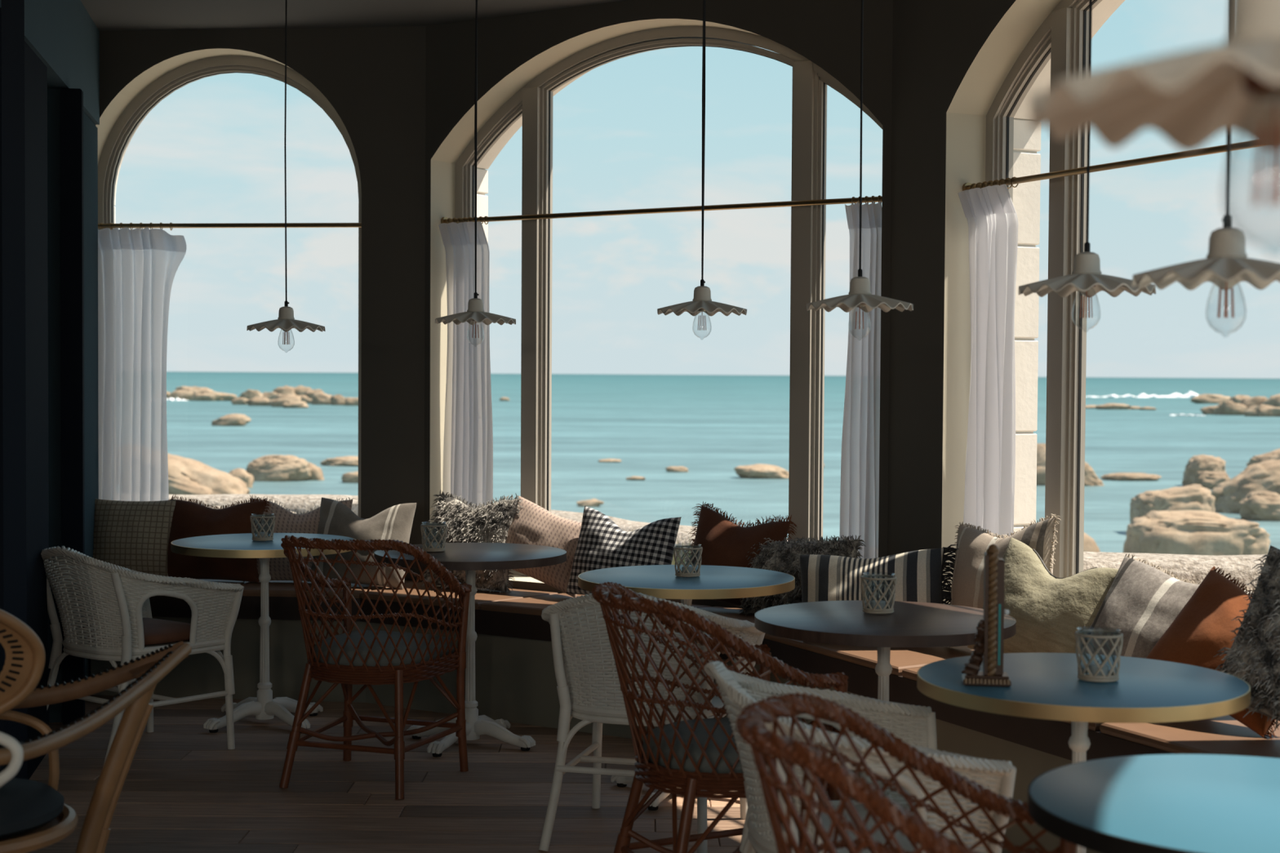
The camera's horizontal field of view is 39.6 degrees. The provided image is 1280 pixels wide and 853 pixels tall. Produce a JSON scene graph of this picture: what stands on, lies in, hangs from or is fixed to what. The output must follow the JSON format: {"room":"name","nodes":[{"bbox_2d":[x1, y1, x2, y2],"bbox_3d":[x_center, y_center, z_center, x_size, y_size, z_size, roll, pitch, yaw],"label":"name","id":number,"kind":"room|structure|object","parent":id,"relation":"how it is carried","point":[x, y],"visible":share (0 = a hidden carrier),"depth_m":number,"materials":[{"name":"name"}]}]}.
{"room":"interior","nodes":[
{"label":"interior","id":0,"kind":"room"},
{"bbox_2d":[0,0,26,779],"bbox_3d":[-3.458,-0.244,5.446,3.082,2.865,0.200,0,2,0],"label":"wall","id":1,"kind":"structure","parent":0,"point":[13,588],"depth_m":5.43,"materials":[{"name":"blue paint"}]},
{"bbox_2d":[0,0,99,779],"bbox_3d":[-2.309,-0.295,6.575,0.320,2.915,2.564,0,2,-11],"label":"wall","id":2,"kind":"structure","parent":0,"point":[62,38],"depth_m":6.65,"materials":[{"name":"blue paint"}]},
{"bbox_2d":[60,88,84,724],"bbox_3d":[-2.190,-0.071,6.866,0.078,2.452,0.050,0,2,-11],"label":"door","id":3,"kind":"structure","parent":2,"relation":"in","point":[71,99],"depth_m":6.84,"materials":[{"name":"blue paint"}]},
{"bbox_2d":[95,26,425,582],"bbox_3d":[-1.827,-0.409,8.004,1.923,3.065,0.408,1,2,6],"label":"wall","id":4,"kind":"structure","parent":0,"point":[373,77],"depth_m":7.71,"materials":[{"name":"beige paint"}]},
{"bbox_2d":[97,55,361,517],"bbox_3d":[-1.826,-0.517,8.003,1.283,2.282,0.078,1,2,6],"label":"window","id":5,"kind":"structure","parent":4,"relation":"in","point":[121,133],"depth_m":7.97,"materials":[{"name":"paint"}]},
{"bbox_2d":[97,222,361,228],"bbox_3d":[-1.836,-0.891,7.877,1.283,0.040,0.040,1,2,6],"label":"curtain rod","id":6,"kind":"object","parent":4,"relation":"attached to","point":[172,224],"visible":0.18,"depth_m":7.86,"materials":[{"name":"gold metal"}]},
{"bbox_2d":[97,222,186,501],"bbox_3d":[-2.245,-0.173,7.916,0.455,1.473,0.118,1,2,6],"label":"curtain","id":7,"kind":"object","parent":6,"relation":"hanging from","point":[138,267],"visible":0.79,"depth_m":7.93,"materials":[{"name":"white fabric"}]},
{"bbox_2d":[80,0,626,31],"bbox_3d":[-1.408,-1.702,2.485,7.562,0.250,11.468,0,2,0],"label":"ceiling","id":8,"kind":"structure","parent":0,"point":[106,15],"depth_m":7.37,"materials":[{"name":"paint"}]},
{"bbox_2d":[246,0,325,351],"bbox_3d":[-1.338,-0.990,6.724,0.292,1.421,0.292,0,2,0],"label":"pendant lamp","id":9,"kind":"object","parent":8,"relation":"hanging from","point":[286,321],"visible":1,"depth_m":6.71,"materials":[{"name":"beige ceramic"}]},
{"bbox_2d":[277,306,294,319],"bbox_3d":[-1.341,-0.417,6.741,0.064,0.076,0.064,0,2,0],"label":"socket","id":10,"kind":"object","parent":9,"relation":"attached to","point":[285,312],"depth_m":6.72,"materials":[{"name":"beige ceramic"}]},
{"bbox_2d":[435,0,515,344],"bbox_3d":[-0.592,-0.999,6.424,0.292,1.421,0.292,0,2,-21],"label":"pendant lamp","id":11,"kind":"object","parent":8,"relation":"hanging from","point":[475,313],"visible":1,"depth_m":6.42,"materials":[{"name":"beige ceramic"}]},
{"bbox_2d":[466,297,484,319],"bbox_3d":[-0.595,-0.427,6.440,0.064,0.076,0.064,0,2,0],"label":"socket","id":12,"kind":"object","parent":11,"relation":"attached to","point":[475,305],"depth_m":6.42,"materials":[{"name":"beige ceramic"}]},
{"bbox_2d":[657,0,746,337],"bbox_3d":[0.206,-0.992,5.773,0.292,1.421,0.292,-1,2,-42],"label":"pendant lamp","id":13,"kind":"object","parent":8,"relation":"hanging from","point":[702,302],"visible":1,"depth_m":5.77,"materials":[{"name":"beige ceramic"}]},
{"bbox_2d":[692,285,711,309],"bbox_3d":[0.203,-0.420,5.790,0.064,0.076,0.064,0,2,0],"label":"socket","id":14,"kind":"object","parent":13,"relation":"attached to","point":[701,293],"depth_m":5.77,"materials":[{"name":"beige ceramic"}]},
{"bbox_2d":[806,0,913,337],"bbox_3d":[0.610,-0.947,4.884,0.292,1.421,0.292,1,2,26],"label":"pendant lamp","id":15,"kind":"object","parent":8,"relation":"hanging from","point":[860,295],"visible":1,"depth_m":4.88,"materials":[{"name":"beige ceramic"}]},
{"bbox_2d":[848,276,871,304],"bbox_3d":[0.606,-0.375,4.901,0.064,0.076,0.064,0,2,0],"label":"socket","id":16,"kind":"object","parent":15,"relation":"attached to","point":[859,286],"depth_m":4.88,"materials":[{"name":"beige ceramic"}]},
{"bbox_2d":[1018,0,1155,330],"bbox_3d":[0.982,-0.916,3.875,0.292,1.421,0.292,1,2,5],"label":"pendant lamp","id":17,"kind":"object","parent":8,"relation":"hanging from","point":[1086,278],"visible":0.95,"depth_m":3.87,"materials":[{"name":"beige ceramic"}]},
{"bbox_2d":[1071,251,1102,287],"bbox_3d":[0.978,-0.344,3.891,0.064,0.076,0.064,0,2,0],"label":"socket","id":18,"kind":"object","parent":17,"relation":"attached to","point":[1086,263],"depth_m":3.87,"materials":[{"name":"beige ceramic"}]},
{"bbox_2d":[1030,0,1279,256],"bbox_3d":[0.389,-0.812,1.057,0.292,1.421,0.292,-1,2,-37],"label":"pendant lamp","id":19,"kind":"object","parent":8,"relation":"hanging from","point":[1191,96],"visible":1,"depth_m":1.09,"materials":[{"name":"beige ceramic"}]},
{"bbox_2d":[1223,0,1279,96],"bbox_3d":[0.386,-0.240,1.073,0.064,0.076,0.064,0,2,0],"label":"socket","id":20,"kind":"object","parent":19,"relation":"attached to","point":[1250,20],"depth_m":1.06,"materials":[{"name":"beige"}]},
{"bbox_2d":[1132,0,1279,336],"bbox_3d":[0.945,-0.857,2.836,0.292,1.429,0.292,0,2,-16],"label":"pendant lamp","id":21,"kind":"object","parent":8,"relation":"hanging from","point":[1226,264],"visible":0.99,"depth_m":2.83,"materials":[{"name":"beige ceramic"}]},
{"bbox_2d":[1205,227,1247,275],"bbox_3d":[0.942,-0.281,2.853,0.064,0.076,0.064,0,2,0],"label":"socket","id":22,"kind":"object","parent":21,"relation":"attached to","point":[1224,243],"depth_m":2.83,"materials":[{"name":"beige ceramic"}]},
{"bbox_2d":[27,695,855,852],"bbox_3d":[-0.611,1.411,2.743,9.196,0.251,11.800,0,2,0],"label":"floor","id":23,"kind":"structure","parent":0,"point":[184,790],"depth_m":5.77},
{"bbox_2d":[0,608,191,852],"bbox_3d":[-1.376,0.786,3.724,0.623,0.942,1.025,0,2,0],"label":"rattan armchair","id":24,"kind":"object","parent":23,"relation":"on","point":[22,671],"visible":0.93,"depth_m":3.87,"materials":[{"name":"wicker"}]},
{"bbox_2d":[0,777,64,838],"bbox_3d":[-1.435,0.796,3.705,0.448,0.053,0.448,0,2,0],"label":"pad","id":25,"kind":"object","parent":24,"relation":"on","point":[25,805],"visible":0.98,"depth_m":3.67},
{"bbox_2d":[40,546,244,766],"bbox_3d":[-1.841,0.793,6.384,0.628,0.768,0.576,2,2,38],"label":"wicker armchair","id":26,"kind":"object","parent":23,"relation":"on","point":[215,606],"visible":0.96,"depth_m":6.21,"materials":[{"name":"wicker"}]},
{"bbox_2d":[79,617,191,644],"bbox_3d":[-1.809,0.736,6.423,0.400,0.053,0.405,2,2,38],"label":"pad","id":27,"kind":"object","parent":26,"relation":"on","point":[156,631],"visible":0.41,"depth_m":6.33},
{"bbox_2d":[170,533,356,733],"bbox_3d":[-1.460,0.801,6.917,0.704,0.714,0.704,0,2,-2],"label":"bistro table","id":28,"kind":"object","parent":23,"relation":"on","point":[264,707],"visible":0.86,"depth_m":6.88,"materials":[{"name":"metal"}]},
{"bbox_2d":[249,513,275,541],"bbox_3d":[-1.467,0.391,6.915,0.096,0.102,0.096,0,2,0],"label":"candle holder","id":29,"kind":"object","parent":28,"relation":"on","point":[261,536],"visible":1,"depth_m":6.89,"materials":[{"name":"clear glass"}]},
{"bbox_2d":[279,535,471,799],"bbox_3d":[-0.910,0.772,5.944,0.591,0.843,0.563,1,2,20],"label":"rattan armchair","id":30,"kind":"object","parent":23,"relation":"on","point":[347,676],"visible":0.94,"depth_m":5.83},
{"bbox_2d":[314,630,454,669],"bbox_3d":[-0.890,0.743,5.993,0.410,0.088,0.403,1,2,20],"label":"pad","id":31,"kind":"object","parent":30,"relation":"on","point":[369,636],"visible":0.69,"depth_m":5.86,"materials":[{"name":"grey fabric"}]},
{"bbox_2d":[373,542,566,757],"bbox_3d":[-0.625,0.817,6.557,0.704,0.714,0.704,0,2,-20],"label":"bistro table","id":32,"kind":"object","parent":23,"relation":"on","point":[470,557],"visible":0.8,"depth_m":6.51,"materials":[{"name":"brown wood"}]},
{"bbox_2d":[420,522,447,551],"bbox_3d":[-0.757,0.405,6.535,0.099,0.105,0.098,-1,2,-40],"label":"candle holder","id":33,"kind":"object","parent":32,"relation":"on","point":[433,546],"visible":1,"depth_m":6.51,"materials":[{"name":"wicker"}]},
{"bbox_2d":[538,592,764,852],"bbox_3d":[0.020,0.837,5.279,0.628,0.768,0.576,1,2,16],"label":"wicker armchair","id":34,"kind":"object","parent":23,"relation":"on","point":[588,695],"visible":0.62,"depth_m":5.12,"materials":[{"name":"wicker"}]},
{"bbox_2d":[88,579,1279,852],"bbox_3d":[-0.212,1.000,4.622,4.365,0.467,6.550,0,2,0],"label":"bench","id":35,"kind":"object","parent":23,"relation":"on","point":[516,682],"visible":0.33,"depth_m":6.90,"materials":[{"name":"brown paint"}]},
{"bbox_2d":[93,498,176,576],"bbox_3d":[-2.203,0.490,7.716,0.370,0.372,0.213,1,2,6],"label":"cushion","id":36,"kind":"object","parent":35,"relation":"on","point":[135,535],"visible":0.8,"depth_m":7.66,"materials":[{"name":"beige fabric"}]},
{"bbox_2d":[167,494,271,582],"bbox_3d":[-1.838,0.493,7.679,0.491,0.421,0.242,1,2,10],"label":"cushion","id":37,"kind":"object","parent":35,"relation":"on","point":[189,519],"visible":0.73,"depth_m":7.63,"materials":[{"name":"orange fabric"}]},
{"bbox_2d":[243,495,355,582],"bbox_3d":[-1.470,0.484,7.659,0.471,0.404,0.232,1,2,6],"label":"cushion","id":38,"kind":"object","parent":35,"relation":"on","point":[286,522],"visible":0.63,"depth_m":7.62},
{"bbox_2d":[306,497,416,589],"bbox_3d":[-1.180,0.492,7.535,0.477,0.402,0.239,1,2,23],"label":"cushion","id":39,"kind":"object","parent":35,"relation":"on","point":[395,522],"visible":0.62,"depth_m":7.47,"materials":[{"name":"beige fabric"}]},
{"bbox_2d":[422,490,523,593],"bbox_3d":[-0.705,0.487,7.466,0.478,0.470,0.301,1,2,32],"label":"cushion","id":40,"kind":"object","parent":35,"relation":"on","point":[491,522],"visible":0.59,"depth_m":7.39,"materials":[{"name":"black fabric"}]},
{"bbox_2d":[506,496,582,597],"bbox_3d":[-0.384,0.490,7.298,0.538,0.440,0.244,2,2,37],"label":"cushion","id":41,"kind":"object","parent":35,"relation":"on","point":[535,525],"visible":0.49,"depth_m":7.23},
{"bbox_2d":[566,506,681,599],"bbox_3d":[-0.068,0.510,7.022,0.479,0.414,0.252,1,2,33],"label":"cushion","id":42,"kind":"object","parent":35,"relation":"on","point":[602,544],"visible":0.6,"depth_m":6.98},
{"bbox_2d":[684,501,796,605],"bbox_3d":[0.368,0.504,6.839,0.512,0.467,0.240,1,2,34],"label":"cushion","id":43,"kind":"object","parent":35,"relation":"on","point":[724,542],"visible":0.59,"depth_m":6.81,"materials":[{"name":"orange fabric"}]},
{"bbox_2d":[737,534,866,616],"bbox_3d":[0.600,0.564,6.641,0.518,0.418,0.322,1,2,31],"label":"cushion","id":44,"kind":"object","parent":35,"relation":"on","point":[783,556],"visible":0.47,"depth_m":6.61,"materials":[{"name":"black fabric"}]},
{"bbox_2d":[798,544,959,604],"bbox_3d":[0.816,0.577,5.994,0.604,0.418,0.262,1,2,17],"label":"cushion","id":45,"kind":"object","parent":35,"relation":"on","point":[919,575],"visible":0.59,"depth_m":5.96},
{"bbox_2d":[944,513,1060,647],"bbox_3d":[1.171,0.508,5.764,0.240,0.520,0.553,-1,2,-31],"label":"cushion","id":46,"kind":"object","parent":35,"relation":"on","point":[967,583],"visible":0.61,"depth_m":5.79,"materials":[{"name":"beige fabric"}]},
{"bbox_2d":[967,537,1118,653],"bbox_3d":[1.216,0.552,5.343,0.284,0.461,0.494,-1,2,-38],"label":"cushion","id":47,"kind":"object","parent":35,"relation":"on","point":[1047,610],"visible":0.58,"depth_m":5.26,"materials":[{"name":"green fabric"}]},
{"bbox_2d":[1078,553,1254,658],"bbox_3d":[1.474,0.571,4.967,0.320,0.467,0.539,-1,2,-37],"label":"cushion","id":48,"kind":"object","parent":35,"relation":"on","point":[1142,601],"visible":0.31,"depth_m":5.00,"materials":[{"name":"grey fabric"}]},
{"bbox_2d":[1146,566,1279,739],"bbox_3d":[1.564,0.582,4.634,0.316,0.488,0.536,-1,2,-32],"label":"cushion","id":49,"kind":"object","parent":35,"relation":"on","point":[1202,628],"visible":0.58,"depth_m":4.67,"materials":[{"name":"orange fabric"}]},
{"bbox_2d":[1213,545,1279,733],"bbox_3d":[1.628,0.554,4.242,0.573,0.574,0.324,2,2,45],"label":"cushion","id":50,"kind":"object","parent":35,"relation":"on","point":[1253,657],"visible":0.83,"depth_m":4.29,"materials":[{"name":"black fabric"}]},
{"bbox_2d":[577,564,795,810],"bbox_3d":[0.149,0.844,5.797,0.704,0.714,0.704,0,2,-18],"label":"bistro table","id":51,"kind":"object","parent":23,"relation":"on","point":[660,581],"visible":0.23,"depth_m":5.66,"materials":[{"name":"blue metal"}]},
{"bbox_2d":[673,544,702,577],"bbox_3d":[0.155,0.435,5.775,0.096,0.102,0.096,1,2,10],"label":"candle holder","id":52,"kind":"object","parent":51,"relation":"on","point":[686,571],"visible":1,"depth_m":5.75,"materials":[{"name":"wicker"}]},
{"bbox_2d":[591,582,848,852],"bbox_3d":[0.160,0.823,4.458,0.563,0.843,0.591,0,2,-20],"label":"rattan armchair","id":53,"kind":"object","parent":23,"relation":"on","point":[610,596],"visible":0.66,"depth_m":4.29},
{"bbox_2d":[642,717,743,773],"bbox_3d":[0.212,0.794,4.475,0.403,0.088,0.410,0,2,-20],"label":"pad","id":54,"kind":"object","parent":53,"relation":"on","point":[730,753],"visible":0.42,"depth_m":4.33,"materials":[{"name":"grey fabric"}]},
{"bbox_2d":[703,661,1016,852],"bbox_3d":[0.428,0.883,3.799,0.576,0.768,0.628,0,2,-7],"label":"wicker armchair","id":55,"kind":"object","parent":23,"relation":"on","point":[916,726],"visible":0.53,"depth_m":3.67,"materials":[{"name":"white paint"}]},
{"bbox_2d":[754,600,1016,701],"bbox_3d":[0.663,0.875,4.858,0.704,0.714,0.704,0,2,-10],"label":"bistro table","id":56,"kind":"object","parent":23,"relation":"on","point":[845,623],"visible":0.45,"depth_m":4.73,"materials":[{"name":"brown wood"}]},
{"bbox_2d":[860,573,897,613],"bbox_3d":[0.659,0.460,4.916,0.100,0.107,0.100,-1,2,-30],"label":"candle holder","id":57,"kind":"object","parent":56,"relation":"on","point":[877,606],"visible":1,"depth_m":4.89,"materials":[{"name":"wicker"}]},
{"bbox_2d":[735,692,1076,852],"bbox_3d":[0.429,0.873,2.788,0.563,0.843,0.591,1,2,6],"label":"rattan armchair","id":58,"kind":"object","parent":23,"relation":"on","point":[764,743],"visible":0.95,"depth_m":2.92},
{"bbox_2d":[916,653,1250,852],"bbox_3d":[0.959,0.905,3.893,0.704,0.714,0.704,0,2,0],"label":"bistro table","id":59,"kind":"object","parent":23,"relation":"on","point":[1044,686],"visible":0.7,"depth_m":3.74,"materials":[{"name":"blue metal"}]},
{"bbox_2d":[961,543,1011,687],"bbox_3d":[0.737,0.399,3.786,0.104,0.302,0.074,1,2,8],"label":"sculpture","id":60,"kind":"object","parent":59,"relation":"on","point":[988,640],"visible":1,"depth_m":3.76,"materials":[{"name":"brown wood"}]},
{"bbox_2d":[982,551,1004,675],"bbox_3d":[0.754,0.399,3.788,0.040,0.258,0.056,1,2,8],"label":"picture frame","id":61,"kind":"object","parent":60,"relation":"on","point":[993,566],"depth_m":3.76,"materials":[{"name":"brown wood"}]},
{"bbox_2d":[1074,628,1123,682],"bbox_3d":[0.992,0.493,3.846,0.102,0.109,0.102,1,2,20],"label":"candle holder","id":62,"kind":"object","parent":59,"relation":"on","point":[1094,673],"visible":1,"depth_m":3.82,"materials":[{"name":"wicker"}]},
{"bbox_2d":[1027,754,1279,852],"bbox_3d":[0.959,0.938,2.764,0.704,0.714,0.704,0,2,-17],"label":"bistro table","id":63,"kind":"object","parent":23,"relation":"on","point":[1156,803],"visible":1,"depth_m":2.74,"materials":[{"name":"metal"}]},
{"bbox_2d":[424,0,893,608],"bbox_3d":[0.099,-0.376,7.289,2.760,3.065,0.408,1,2,32],"label":"wall","id":64,"kind":"structure","parent":0,"point":[513,50],"depth_m":7.36,"materials":[{"name":"beige paint"}]},
{"bbox_2d":[440,195,881,223],"bbox_3d":[0.042,-0.871,7.178,2.120,0.040,0.039,1,2,32],"label":"curtain rod","id":65,"kind":"object","parent":64,"relation":"attached to","point":[834,201],"visible":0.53,"depth_m":7.12,"materials":[{"name":"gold metal"}]},
{"bbox_2d":[438,216,493,507],"bbox_3d":[-0.747,-0.162,7.665,0.243,1.485,0.120,1,2,32],"label":"curtain","id":66,"kind":"object","parent":65,"relation":"hanging from","point":[468,444],"visible":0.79,"depth_m":7.66,"materials":[{"name":"white fabric"}]},
{"bbox_2d":[840,195,881,558],"bbox_3d":[0.833,-0.123,6.673,0.179,1.485,0.116,1,2,32],"label":"curtain","id":67,"kind":"object","parent":65,"relation":"hanging from","point":[860,458],"visible":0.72,"depth_m":6.67,"materials":[{"name":"white fabric"}]},
{"bbox_2d":[454,26,882,576],"bbox_3d":[0.099,-0.483,7.284,2.120,2.280,0.087,1,2,32],"label":"window","id":68,"kind":"structure","parent":64,"relation":"in","point":[533,101],"depth_m":7.16,"materials":[{"name":"paint"}]},
{"bbox_2d":[887,0,1124,604],"bbox_3d":[1.693,-0.309,5.359,0.408,3.065,2.785,0,2,-25],"label":"wall","id":69,"kind":"structure","parent":0,"point":[951,59],"depth_m":6.30,"materials":[{"name":"beige paint"}]},
{"bbox_2d":[985,0,1102,577],"bbox_3d":[1.697,-0.416,5.343,0.088,2.280,2.120,0,2,-25],"label":"window","id":70,"kind":"structure","parent":69,"relation":"in","point":[1062,37],"depth_m":5.90,"materials":[{"name":"paint"}]},
{"bbox_2d":[962,140,1260,191],"bbox_3d":[1.598,-0.805,5.285,0.040,0.040,2.120,0,2,-25],"label":"curtain rod","id":71,"kind":"object","parent":69,"relation":"attached to","point":[1251,144],"visible":0.7,"depth_m":5.49,"materials":[{"name":"gold metal"}]},
{"bbox_2d":[957,177,1018,537],"bbox_3d":[1.194,-0.104,6.109,0.117,1.485,0.265,0,2,-25],"label":"curtain","id":72,"kind":"object","parent":71,"relation":"hanging from","point":[990,213],"visible":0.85,"depth_m":6.07,"materials":[{"name":"white fabric"}]},
{"label":"outside","id":73,"kind":"structure","parent":0,"visible":0},
{"bbox_2d":[166,371,1279,552],"bbox_3d":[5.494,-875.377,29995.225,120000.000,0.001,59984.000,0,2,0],"label":"sea","id":74,"kind":"structure","parent":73,"point":[710,426],"depth_m":124.03,"materials":[{"name":"liquid"}]},
{"bbox_2d":[168,390,193,400],"bbox_3d":[-69.597,-4.522,269.639,3.975,2.017,1.672,0,2,0],"label":"rock","id":75,"kind":"object","parent":74,"relation":"in","point":[180,394],"visible":0.66,"depth_m":268.99,"materials":[{"name":"beige stone"}]},
{"bbox_2d":[190,388,222,400],"bbox_3d":[-64.893,-4.382,266.083,4.799,2.500,2.101,0,2,0],"label":"rock","id":76,"kind":"object","parent":74,"relation":"in","point":[208,394],"visible":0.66,"depth_m":265.40,"materials":[{"name":"beige stone"}]},
{"bbox_2d":[167,453,249,494],"bbox_3d":[-16.081,2.166,62.717,4.982,3.041,3.484,0,2,0],"label":"rock","id":77,"kind":"object","parent":74,"relation":"in","point":[186,476],"visible":0.24,"depth_m":61.58,"materials":[{"name":"beige stone"}]},
{"bbox_2d":[211,413,250,426],"bbox_3d":[-33.124,-0.365,144.051,3.092,1.364,1.783,0,2,0],"label":"rock","id":78,"kind":"object","parent":74,"relation":"in","point":[231,420],"visible":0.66,"depth_m":143.49,"materials":[{"name":"beige stone"}]},
{"bbox_2d":[228,468,253,488],"bbox_3d":[-15.168,2.082,67.305,1.038,1.021,0.938,0,2,0],"label":"rock","id":79,"kind":"object","parent":74,"relation":"in","point":[241,473],"visible":0.44,"depth_m":66.99,"materials":[{"name":"beige stone"}]},
{"bbox_2d":[245,396,270,405],"bbox_3d":[-49.266,-3.034,230.204,3.579,1.674,1.541,0,2,0],"label":"rock","id":80,"kind":"object","parent":74,"relation":"in","point":[256,401],"visible":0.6,"depth_m":229.60,"materials":[{"name":"beige stone"}]},
{"bbox_2d":[245,454,311,481],"bbox_3d":[-14.551,1.841,71.630,2.577,1.409,1.583,0,2,0],"label":"rock","id":81,"kind":"object","parent":74,"relation":"in","point":[273,468],"visible":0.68,"depth_m":71.08,"materials":[{"name":"beige stone"}]},
{"bbox_2d":[268,393,301,406],"bbox_3d":[-44.663,-3.055,224.226,4.465,2.167,1.993,0,2,0],"label":"rock","id":82,"kind":"object","parent":74,"relation":"in","point":[279,399],"visible":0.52,"depth_m":223.60,"materials":[{"name":"beige stone"}]},
{"bbox_2d":[306,462,324,479],"bbox_3d":[-13.345,1.955,72.252,1.059,0.964,0.883,0,2,0],"label":"rock","id":83,"kind":"object","parent":74,"relation":"in","point":[317,473],"visible":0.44,"depth_m":71.94,"materials":[{"name":"beige stone"}]},
{"bbox_2d":[311,391,333,404],"bbox_3d":[-42.874,-3.462,240.781,3.389,2.392,1.506,0,2,0],"label":"rock","id":84,"kind":"object","parent":74,"relation":"in","point":[318,398],"visible":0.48,"depth_m":240.30,"materials":[{"name":"beige stone"}]},
{"bbox_2d":[320,456,358,466],"bbox_3d":[-13.702,1.695,83.551,2.669,0.601,1.611,0,2,0],"label":"rock","id":85,"kind":"object","parent":74,"relation":"in","point":[344,460],"visible":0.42,"depth_m":82.98,"materials":[{"name":"beige stone"}]},
{"bbox_2d":[733,463,788,479],"bbox_3d":[5.230,2.000,75.560,2.499,0.793,1.471,0,2,0],"label":"rock","id":86,"kind":"object","parent":74,"relation":"in","point":[757,470],"visible":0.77,"depth_m":75.04,"materials":[{"name":"beige stone"}]},
{"bbox_2d":[1036,443,1045,485],"bbox_3d":[16.184,1.751,72.397,2.529,2.160,2.090,0,2,0],"label":"rock","id":87,"kind":"object","parent":74,"relation":"in","point":[1041,447],"visible":0.12,"depth_m":71.54,"materials":[{"name":"beige stone"}]},
{"bbox_2d":[1083,533,1100,551],"bbox_3d":[10.101,2.916,41.603,1.292,1.074,1.027,0,2,0],"label":"rock","id":88,"kind":"object","parent":74,"relation":"in","point":[1090,545],"visible":0.08,"depth_m":41.28,"materials":[{"name":"beige stone"}]},
{"bbox_2d":[1084,462,1104,485],"bbox_3d":[17.610,2.100,72.099,2.485,2.010,1.521,0,2,0],"label":"rock","id":89,"kind":"object","parent":74,"relation":"in","point":[1091,477],"visible":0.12,"depth_m":71.48,"materials":[{"name":"beige stone"}]},
{"bbox_2d":[1095,403,1130,409],"bbox_3d":[64.295,-2.594,241.651,4.920,1.139,2.125,0,2,0],"label":"rock","id":90,"kind":"object","parent":74,"relation":"in","point":[1108,406],"visible":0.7,"depth_m":240.89,"materials":[{"name":"beige stone"}]},
{"bbox_2d":[1100,472,1161,480],"bbox_3d":[20.932,2.165,75.730,2.527,0.375,1.563,0,2,0],"label":"rock","id":91,"kind":"object","parent":74,"relation":"in","point":[1117,476],"visible":0.82,"depth_m":75.17,"materials":[{"name":"beige stone"}]},
{"bbox_2d":[1137,391,1198,397],"bbox_3d":[119.167,-7.250,396.255,16.503,1.476,3.976,0,2,0],"label":"surf","id":92,"kind":"structure","parent":74,"relation":"on","point":[1190,394],"depth_m":394.93,"materials":[{"name":"liquid"}]},
{"bbox_2d":[1129,484,1215,523],"bbox_3d":[14.902,2.545,49.763,2.270,1.871,1.748,0,2,0],"label":"rock","id":93,"kind":"object","parent":74,"relation":"in","point":[1194,496],"visible":0.46,"depth_m":49.18,"materials":[{"name":"beige stone"}]},
{"bbox_2d":[1123,510,1270,555],"bbox_3d":[12.808,2.830,40.929,3.246,1.792,1.949,0,2,0],"label":"rock","id":94,"kind":"object","parent":74,"relation":"in","point":[1190,532],"visible":0.48,"depth_m":40.17,"materials":[{"name":"beige stone"}]},
{"bbox_2d":[1182,454,1226,485],"bbox_3d":[22.845,1.988,71.950,1.719,1.705,1.558,0,2,0],"label":"rock","id":95,"kind":"object","parent":74,"relation":"in","point":[1201,463],"visible":0.48,"depth_m":71.45,"materials":[{"name":"beige stone"}]},
{"bbox_2d":[1190,393,1230,404],"bbox_3d":[97.594,-4.515,303.885,6.735,2.137,3.089,0,2,0],"label":"rock","id":96,"kind":"object","parent":74,"relation":"in","point":[1202,398],"visible":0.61,"depth_m":302.81,"materials":[{"name":"beige stone"}]},
{"bbox_2d":[1192,471,1231,489],"bbox_3d":[22.552,2.227,70.014,1.517,0.924,1.024,0,2,0],"label":"rock","id":97,"kind":"object","parent":74,"relation":"in","point":[1209,480],"visible":0.51,"depth_m":69.66,"materials":[{"name":"beige stone"}]},
{"bbox_2d":[1213,400,1247,415],"bbox_3d":[70.051,-1.799,210.783,3.873,2.520,1.815,0,2,0],"label":"rock","id":98,"kind":"object","parent":74,"relation":"in","point":[1227,407],"visible":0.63,"depth_m":210.16,"materials":[{"name":"beige stone"}]},
{"bbox_2d":[1210,459,1279,513],"bbox_3d":[20.793,2.251,58.272,4.226,2.455,2.649,0,2,0],"label":"rock","id":99,"kind":"object","parent":74,"relation":"in","point":[1264,476],"visible":0.54,"depth_m":57.48,"materials":[{"name":"beige stone"}]},
{"bbox_2d":[1240,395,1267,408],"bbox_3d":[73.528,-2.105,211.769,4.508,3.024,2.014,0,2,0],"label":"rock","id":100,"kind":"object","parent":74,"relation":"in","point":[1252,401],"visible":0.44,"depth_m":211.19,"materials":[{"name":"beige stone"}]},
{"bbox_2d":[1237,491,1279,521],"bbox_3d":[19.378,2.617,54.883,1.819,1.267,1.185,0,2,0],"label":"rock","id":101,"kind":"object","parent":74,"relation":"in","point":[1260,505],"visible":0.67,"depth_m":54.45,"materials":[{"name":"beige stone"}]},
{"bbox_2d":[1244,404,1279,417],"bbox_3d":[71.664,-1.491,203.366,5.147,2.037,2.258,0,2,0],"label":"rock","id":102,"kind":"object","parent":74,"relation":"in","point":[1267,411],"visible":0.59,"depth_m":202.65,"materials":[{"name":"beige stone"}]},
{"bbox_2d":[1246,448,1279,466],"bbox_3d":[29.793,1.704,82.563,3.111,1.692,1.820,0,2,0],"label":"rock","id":103,"kind":"object","parent":74,"relation":"in","point":[1274,455],"visible":0.43,"depth_m":82.20,"materials":[{"name":"beige stone"}]},
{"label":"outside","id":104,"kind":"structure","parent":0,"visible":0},
{"bbox_3d":[1.991,1.399,7.144,20.000,0.250,13.000,0,2,0],"label":"terrace","id":105,"kind":"object","parent":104,"visible":0},
{"bbox_2d":[168,493,1266,590],"bbox_3d":[0.739,0.961,10.978,11.530,0.784,4.501,0,2,0],"label":"wall","id":106,"kind":"structure","parent":105,"relation":"on","point":[1190,567],"depth_m":8.99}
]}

